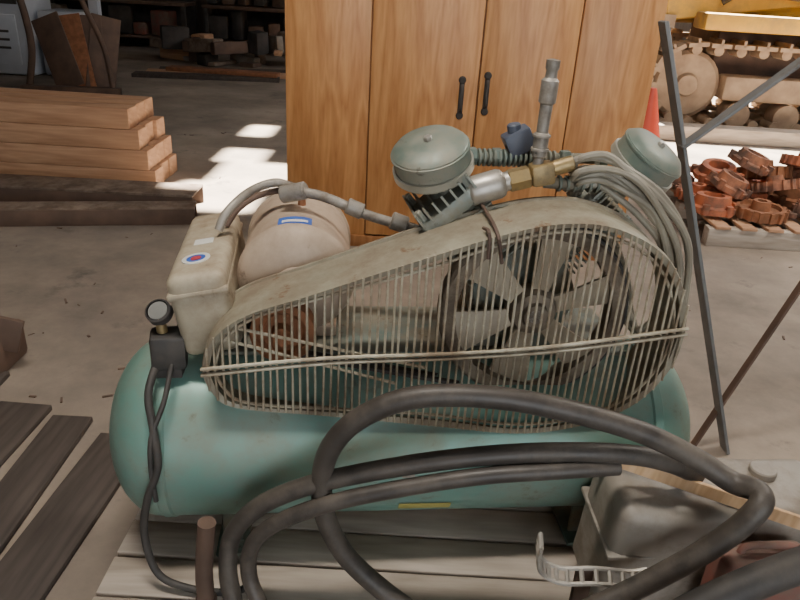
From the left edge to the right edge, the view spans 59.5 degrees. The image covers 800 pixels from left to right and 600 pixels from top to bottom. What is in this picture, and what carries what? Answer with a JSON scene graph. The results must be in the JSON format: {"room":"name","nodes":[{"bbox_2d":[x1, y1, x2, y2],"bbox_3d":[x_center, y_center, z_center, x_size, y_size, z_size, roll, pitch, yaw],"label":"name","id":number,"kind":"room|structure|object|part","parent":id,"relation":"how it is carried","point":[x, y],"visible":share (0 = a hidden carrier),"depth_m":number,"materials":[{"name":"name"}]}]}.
{"room":"industrial workshop","nodes":[
{"label":"industrial workshop","id":0,"kind":"room"},
{"bbox_2d":[0,43,799,599],"bbox_3d":[0.818,-1.083,6.093,16.500,0.100,20.000,4,25,0],"label":"floor","id":1,"kind":"structure","parent":0,"point":[48,265],"depth_m":3.58,"materials":[{"name":"concrete"}]},
{"bbox_2d":[0,371,9,385],"bbox_3d":[-1.584,0.514,2.215,0.160,0.022,1.100,3,25,-2],"label":"board","id":2,"kind":"object","parent":1,"relation":"on","point":[3,376],"visible":1,"depth_m":2.68,"materials":[{"name":"brown wood"}]},
{"bbox_2d":[0,316,26,373],"bbox_3d":[-1.570,0.120,2.642,0.284,0.374,0.438,-13,30,-32],"label":"iron","id":3,"kind":"object","parent":1,"relation":"on","point":[13,345],"visible":0.99,"depth_m":2.68,"materials":[{"name":"metal"}]},
{"bbox_2d":[0,401,51,466],"bbox_3d":[-1.379,0.590,2.079,0.190,0.022,1.000,4,25,2],"label":"board","id":4,"kind":"object","parent":1,"relation":"on","point":[18,420],"visible":1,"depth_m":2.42,"materials":[{"name":"brown wood"}]},
{"bbox_2d":[0,415,92,553],"bbox_3d":[-1.159,0.612,2.061,0.140,0.022,0.920,3,25,-1],"label":"board","id":5,"kind":"object","parent":1,"relation":"on","point":[22,486],"visible":1,"depth_m":2.21,"materials":[{"name":"brown wood"}]},
{"bbox_2d":[0,0,101,75],"bbox_3d":[-4.877,-3.723,9.224,1.710,1.400,0.790,4,25,0],"label":"cabinet","id":6,"kind":"object","parent":1,"relation":"on","point":[13,40],"visible":0.48,"depth_m":9.05,"materials":[{"name":"metal"}]},
{"bbox_2d":[0,46,11,48],"bbox_3d":[-5.260,-3.266,9.023,0.500,0.030,0.020,3,25,0],"label":"vent","id":7,"kind":"object","parent":6,"relation":"attached to","point":[1,47],"depth_m":9.02,"materials":[{"name":"black metal"}]},
{"bbox_3d":[-5.227,-3.817,8.788,0.800,0.150,0.020,3,25,0],"label":"black panel","id":8,"kind":"part","parent":6,"relation":"part of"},
{"bbox_3d":[-5.254,-3.365,8.999,0.700,0.600,0.030,3,25,0],"label":"door panel","id":9,"kind":"part","parent":6,"relation":"part of","materials":[{"name":"grey metal"}]},
{"bbox_2d":[0,433,119,599],"bbox_3d":[-0.971,0.636,2.034,0.170,0.022,0.800,5,25,3],"label":"board","id":10,"kind":"object","parent":1,"relation":"on","point":[36,560],"visible":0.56,"depth_m":1.98,"materials":[{"name":"brown wood"}]},
{"bbox_2d":[16,0,121,94],"bbox_3d":[-3.906,-3.110,8.154,1.184,1.335,0.646,-2,26,-12],"label":"plates","id":11,"kind":"object","parent":1,"relation":"on","point":[81,52],"visible":0.96,"depth_m":8.26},
{"bbox_3d":[-4.368,-3.118,8.066,0.281,1.298,0.104,10,26,13],"label":"bent arm","id":12,"kind":"part","parent":11,"relation":"part of","materials":[{"name":"metal"}]},
{"bbox_3d":[-4.029,-2.916,8.246,0.340,0.850,0.025,-17,9,9],"label":"plate","id":13,"kind":"part","parent":11,"relation":"part of","materials":[{"name":"metal"}]},
{"bbox_3d":[-3.878,-2.937,8.310,0.340,0.850,0.025,-10,13,-6],"label":"plate","id":14,"kind":"part","parent":11,"relation":"part of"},
{"bbox_3d":[-3.726,-2.957,8.373,0.340,0.850,0.025,-5,12,-22],"label":"plate","id":15,"kind":"part","parent":11,"relation":"part of","materials":[{"name":"metal"}]},
{"bbox_3d":[-3.526,-2.975,8.104,0.360,1.088,0.092,7,25,8],"label":"bent arm","id":16,"kind":"part","parent":11,"relation":"part of","materials":[{"name":"metal"}]},
{"bbox_3d":[-3.575,-2.977,8.437,0.340,0.850,0.025,3,7,-37],"label":"plate","id":17,"kind":"part","parent":11,"relation":"part of","materials":[{"name":"metal"}]},
{"bbox_2d":[0,87,176,181],"bbox_3d":[-3.094,-1.234,5.124,2.767,0.558,0.549,4,25,0],"label":"stack","id":18,"kind":"object","parent":1,"relation":"on","point":[43,132],"visible":0.97,"depth_m":4.90,"materials":[{"name":"brown wood"}]},
{"bbox_2d":[0,201,196,226],"bbox_3d":[-2.423,-0.519,4.219,2.300,0.106,0.172,-2,26,-11],"label":"channel","id":19,"kind":"object","parent":1,"relation":"on","point":[12,213],"visible":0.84,"depth_m":4.27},
{"bbox_2d":[0,174,203,201],"bbox_3d":[-2.440,-0.725,4.631,2.200,0.126,0.280,3,25,-2],"label":"channel","id":20,"kind":"object","parent":1,"relation":"on","point":[13,187],"visible":0.79,"depth_m":4.52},
{"bbox_2d":[50,0,197,44],"bbox_3d":[-5.075,-5.481,12.605,2.600,1.700,0.710,4,25,0],"label":"bench","id":21,"kind":"object","parent":1,"relation":"on","point":[141,20],"visible":0.46,"depth_m":12.68,"materials":[{"name":"wood"}]},
{"bbox_2d":[120,33,190,38],"bbox_3d":[-5.111,-4.891,12.875,2.600,0.040,0.600,3,25,0],"label":"shelf","id":22,"kind":"object","parent":21,"relation":"attached to","point":[133,35],"depth_m":12.66,"materials":[{"name":"metal"}]},
{"bbox_3d":[-3.861,-4.854,12.547,0.070,0.750,0.070,3,25,0],"label":"post","id":23,"kind":"part","parent":21,"relation":"part of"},
{"bbox_3d":[-3.846,-5.091,13.055,0.070,0.750,0.070,3,25,0],"label":"post","id":24,"kind":"part","parent":21,"relation":"part of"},
{"bbox_2d":[131,65,285,82],"bbox_3d":[-2.636,-3.337,10.222,2.249,0.104,1.059,0,25,-8],"label":"boards","id":25,"kind":"object","parent":1,"relation":"on","point":[172,71],"visible":0.81,"depth_m":9.91,"materials":[{"name":"brown wood"}]},
{"bbox_2d":[150,25,284,67],"bbox_3d":[-2.385,-4.059,11.307,3.239,0.570,1.255,4,25,0],"label":"pile","id":26,"kind":"object","parent":1,"relation":"on","point":[174,42],"visible":0.73,"depth_m":11.10,"materials":[{"name":"brown wood"}]},
{"bbox_2d":[202,0,284,42],"bbox_3d":[-2.283,-5.264,12.626,2.400,1.600,0.710,4,25,0],"label":"bench","id":27,"kind":"object","parent":1,"relation":"on","point":[230,20],"visible":0.44,"depth_m":12.59,"materials":[{"name":"wood"}]},
{"bbox_3d":[-3.462,-4.830,12.547,0.070,0.750,0.070,3,25,0],"label":"post","id":28,"kind":"part","parent":27,"relation":"part of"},
{"bbox_2d":[223,38,247,42],"bbox_3d":[-2.316,-4.720,12.875,2.400,0.040,0.600,3,25,0],"label":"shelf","id":29,"kind":"object","parent":27,"relation":"attached to","point":[224,39],"depth_m":12.71,"materials":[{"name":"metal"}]},
{"bbox_2d":[92,506,577,599],"bbox_3d":[0.029,0.667,1.972,1.501,0.128,0.874,4,25,0],"label":"wooden pallet","id":30,"kind":"object","parent":1,"relation":"on","point":[465,553],"visible":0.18,"depth_m":1.81,"materials":[{"name":"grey wood"}]},
{"bbox_2d":[195,516,216,599],"bbox_3d":[-0.437,0.601,1.578,0.059,0.264,0.048,4,25,0],"label":"pipe","id":31,"kind":"object","parent":30,"relation":"on","point":[206,526],"visible":1,"depth_m":1.55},
{"bbox_2d":[109,58,692,595],"bbox_3d":[0.034,0.016,1.758,1.498,1.220,0.686,1,25,-6],"label":"air compressor","id":32,"kind":"object","parent":30,"relation":"on","point":[232,403],"visible":0.96,"depth_m":1.60,"materials":[{"name":"teal paint"}]},
{"bbox_3d":[-0.537,0.067,1.579,0.024,0.045,0.024,-3,25,-5],"label":"gauge stem","id":33,"kind":"part","parent":32,"relation":"part of","materials":[{"name":"gold metal"}]},
{"bbox_2d":[149,326,187,370],"bbox_3d":[-0.528,0.110,1.601,0.078,0.085,0.070,-3,26,-14],"label":"switch","id":34,"kind":"object","parent":32,"relation":"attached to","point":[168,345],"depth_m":1.57,"materials":[{"name":"black plastic"}]},
{"bbox_2d":[156,369,184,377],"bbox_3d":[-0.531,0.155,1.622,0.060,0.030,0.055,1,25,-6],"label":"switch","id":35,"kind":"object","parent":32,"relation":"attached to","point":[161,373],"depth_m":1.60,"materials":[{"name":"black plastic"}]},
{"bbox_2d":[140,364,244,595],"bbox_3d":[-0.467,0.420,1.623,0.262,0.538,0.184,3,25,0],"label":"cable","id":36,"kind":"object","parent":32,"relation":"attached to","point":[192,431],"depth_m":1.60,"materials":[{"name":"black rubber"}]},
{"bbox_3d":[-0.427,0.554,1.789,0.050,0.170,0.012,1,25,-6],"label":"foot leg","id":37,"kind":"part","parent":32,"relation":"part of","materials":[{"name":"grey metal"}]},
{"bbox_3d":[-0.267,-0.111,1.830,0.284,0.284,0.390,1,25,-6],"label":"motor","id":38,"kind":"part","parent":32,"relation":"part of","materials":[{"name":"beige paint"}]},
{"bbox_3d":[-0.273,0.022,1.875,0.200,0.030,0.260,1,25,-6],"label":"motor","id":39,"kind":"part","parent":32,"relation":"part of","materials":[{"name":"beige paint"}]},
{"bbox_3d":[0.018,0.323,1.871,1.500,0.464,0.464,1,25,-6],"label":"tank","id":40,"kind":"part","parent":32,"relation":"part of","materials":[{"name":"teal metal"}]},
{"bbox_3d":[0.043,0.077,1.846,1.050,0.012,0.260,1,25,-6],"label":"plate","id":41,"kind":"part","parent":32,"relation":"part of","materials":[{"name":"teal metal"}]},
{"bbox_2d":[550,155,575,175],"bbox_3d":[0.360,-0.301,1.579,0.063,0.036,0.036,-16,26,2],"label":"outlet","id":42,"kind":"object","parent":32,"relation":"attached to","point":[566,164],"depth_m":1.56,"materials":[{"name":"gold metal"}]},
{"bbox_3d":[0.487,0.563,1.890,0.050,0.170,0.012,1,25,-6],"label":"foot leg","id":43,"kind":"part","parent":32,"relation":"part of","materials":[{"name":"teal metal"}]},
{"bbox_2d":[218,384,775,599],"bbox_3d":[0.163,0.475,1.500,1.137,0.630,0.233,4,25,0],"label":"hose","id":44,"kind":"object","parent":30,"relation":"on","point":[662,450],"visible":1,"depth_m":1.45,"materials":[{"name":"black rubber"}]},
{"bbox_2d":[535,531,646,599],"bbox_3d":[0.410,0.647,1.542,0.251,0.306,0.047,4,25,0],"label":"bracket","id":45,"kind":"object","parent":30,"relation":"on","point":[581,584],"visible":0.87,"depth_m":1.51,"materials":[{"name":"metal"}]},
{"bbox_2d":[573,457,799,599],"bbox_3d":[0.712,0.557,1.673,0.530,0.373,0.241,1,25,-5],"label":"metal container","id":46,"kind":"object","parent":30,"relation":"on","point":[629,520],"visible":0.54,"depth_m":1.55,"materials":[{"name":"grey metal"}]},
{"bbox_2d":[622,464,799,529],"bbox_3d":[0.661,0.414,1.531,0.514,0.101,0.010,10,26,14],"label":"wooden lath","id":47,"kind":"object","parent":46,"relation":"on","point":[714,493],"visible":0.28,"depth_m":1.52,"materials":[{"name":"brown wood"}]},
{"bbox_2d":[700,540,799,599],"bbox_3d":[0.761,0.657,1.529,0.200,0.338,0.090,1,25,-5],"label":"gas can","id":48,"kind":"object","parent":30,"relation":"on","point":[745,553],"visible":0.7,"depth_m":1.46,"materials":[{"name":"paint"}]},
{"bbox_3d":[0.775,0.522,1.466,0.144,0.040,0.017,2,25,-3],"label":"can handle","id":49,"kind":"part","parent":48,"relation":"part of","materials":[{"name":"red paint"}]},
{"bbox_2d":[16,132,791,402],"bbox_3d":[0.316,-0.535,4.730,6.546,0.005,4.759,4,25,0],"label":"debris","id":50,"kind":"object","parent":1,"relation":"on","point":[65,300],"visible":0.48,"depth_m":3.02,"materials":[{"name":"metal"}]},
{"bbox_2d":[285,0,667,260],"bbox_3d":[0.377,-1.334,4.029,2.050,2.050,0.652,4,25,0],"label":"tall cabinet","id":51,"kind":"object","parent":1,"relation":"on","point":[362,75],"visible":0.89,"depth_m":3.79,"materials":[{"name":"brown wood"}]},
{"bbox_3d":[-0.392,-1.248,3.803,0.457,1.980,0.022,3,25,0],"label":"panel","id":52,"kind":"part","parent":51,"relation":"part of","materials":[{"name":"brown wood"}]},
{"bbox_3d":[0.136,-1.240,3.784,0.582,1.900,0.022,3,25,0],"label":"door","id":53,"kind":"part","parent":51,"relation":"part of","materials":[{"name":"brown wood"}]},
{"bbox_3d":[0.330,-1.096,3.808,0.026,0.156,0.048,3,25,0],"label":"handle pull","id":54,"kind":"part","parent":51,"relation":"part of","materials":[{"name":"black metal"}]},
{"bbox_3d":[0.333,-1.104,3.826,0.028,0.200,0.006,3,25,0],"label":"handle plate","id":55,"kind":"part","parent":51,"relation":"part of","materials":[{"name":"black metal"}]},
{"bbox_3d":[0.469,-1.123,3.814,0.028,0.200,0.006,3,25,0],"label":"handle plate","id":56,"kind":"part","parent":51,"relation":"part of","materials":[{"name":"black metal"}]},
{"bbox_3d":[0.466,-1.115,3.795,0.026,0.156,0.048,3,25,0],"label":"handle pull","id":57,"kind":"part","parent":51,"relation":"part of","materials":[{"name":"black metal"}]},
{"bbox_3d":[0.682,-1.206,3.784,0.497,1.900,0.022,3,25,0],"label":"door","id":58,"kind":"part","parent":51,"relation":"part of","materials":[{"name":"brown wood"}]},
{"bbox_3d":[1.148,-1.154,3.803,0.422,1.980,0.022,3,25,0],"label":"panel","id":59,"kind":"part","parent":51,"relation":"part of","materials":[{"name":"brown wood"}]},
{"bbox_2d":[643,87,659,137],"bbox_3d":[2.156,-1.503,6.190,0.525,0.723,0.525,4,25,0],"label":"traffic cone","id":60,"kind":"object","parent":1,"relation":"on","point":[651,122],"visible":0.22,"depth_m":6.05,"materials":[{"name":"red paint"}]},
{"bbox_2d":[651,0,799,129],"bbox_3d":[5.101,-3.193,8.536,5.665,2.129,2.110,5,25,3],"label":"bulldozer","id":61,"kind":"object","parent":1,"relation":"on","point":[732,47],"visible":0.61,"depth_m":7.99,"materials":[{"name":"metal"}]},
{"bbox_3d":[5.311,-2.314,8.041,4.794,0.815,0.300,5,25,3],"label":"track frame","id":62,"kind":"part","parent":61,"relation":"part of","materials":[{"name":"metal"}]},
{"bbox_3d":[4.658,-3.400,7.793,3.287,0.224,0.090,-3,24,6],"label":"lift arm","id":63,"kind":"part","parent":61,"relation":"part of","materials":[{"name":"yellow paint"}]},
{"bbox_2d":[658,20,799,454],"bbox_3d":[1.196,-0.247,2.167,1.012,1.753,0.072,4,25,0],"label":"stand","id":64,"kind":"object","parent":1,"relation":"on","point":[682,143],"visible":0.87,"depth_m":2.17,"materials":[{"name":"grey paint"}]},
{"bbox_3d":[0.954,-0.114,2.237,0.012,1.516,0.055,-17,23,5],"label":"leg","id":65,"kind":"part","parent":64,"relation":"part of","materials":[{"name":"grey paint"}]},
{"bbox_3d":[1.388,-0.245,2.186,0.010,1.831,0.030,19,24,-7],"label":"leg","id":66,"kind":"part","parent":64,"relation":"part of","materials":[{"name":"metal"}]},
{"bbox_2d":[659,121,799,147],"bbox_3d":[4.517,-1.780,7.760,3.400,0.160,0.250,4,25,0],"label":"plank","id":67,"kind":"object","parent":1,"relation":"on","point":[724,134],"visible":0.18,"depth_m":7.65,"materials":[{"name":"brown wood"}]},
{"bbox_2d":[666,181,799,251],"bbox_3d":[2.684,-0.633,5.090,1.350,0.140,1.250,4,25,0],"label":"wooden pallet","id":68,"kind":"object","parent":1,"relation":"on","point":[718,233],"visible":0.3,"depth_m":4.55,"materials":[{"name":"brown wood"}]},
{"bbox_2d":[671,147,799,224],"bbox_3d":[2.636,-0.863,4.942,1.441,0.379,1.112,4,25,0],"label":"gear","id":69,"kind":"object","parent":68,"relation":"on","point":[759,190],"visible":0.94,"depth_m":4.80,"materials":[{"name":"paint"}]},
{"bbox_2d":[672,546,799,599],"bbox_3d":[0.611,0.672,1.365,0.918,0.643,0.103,1,25,-6],"label":"pipe","id":70,"kind":"object","parent":1,"relation":"on","point":[772,575],"visible":1,"depth_m":1.30,"materials":[{"name":"black rubber"}]},
{"bbox_2d":[196,0,691,50],"bbox_3d":[1.195,-7.246,14.247,16.500,4.200,0.120,4,25,0],"label":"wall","id":71,"kind":"structure","parent":0,"point":[685,27],"depth_m":14.83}
]}

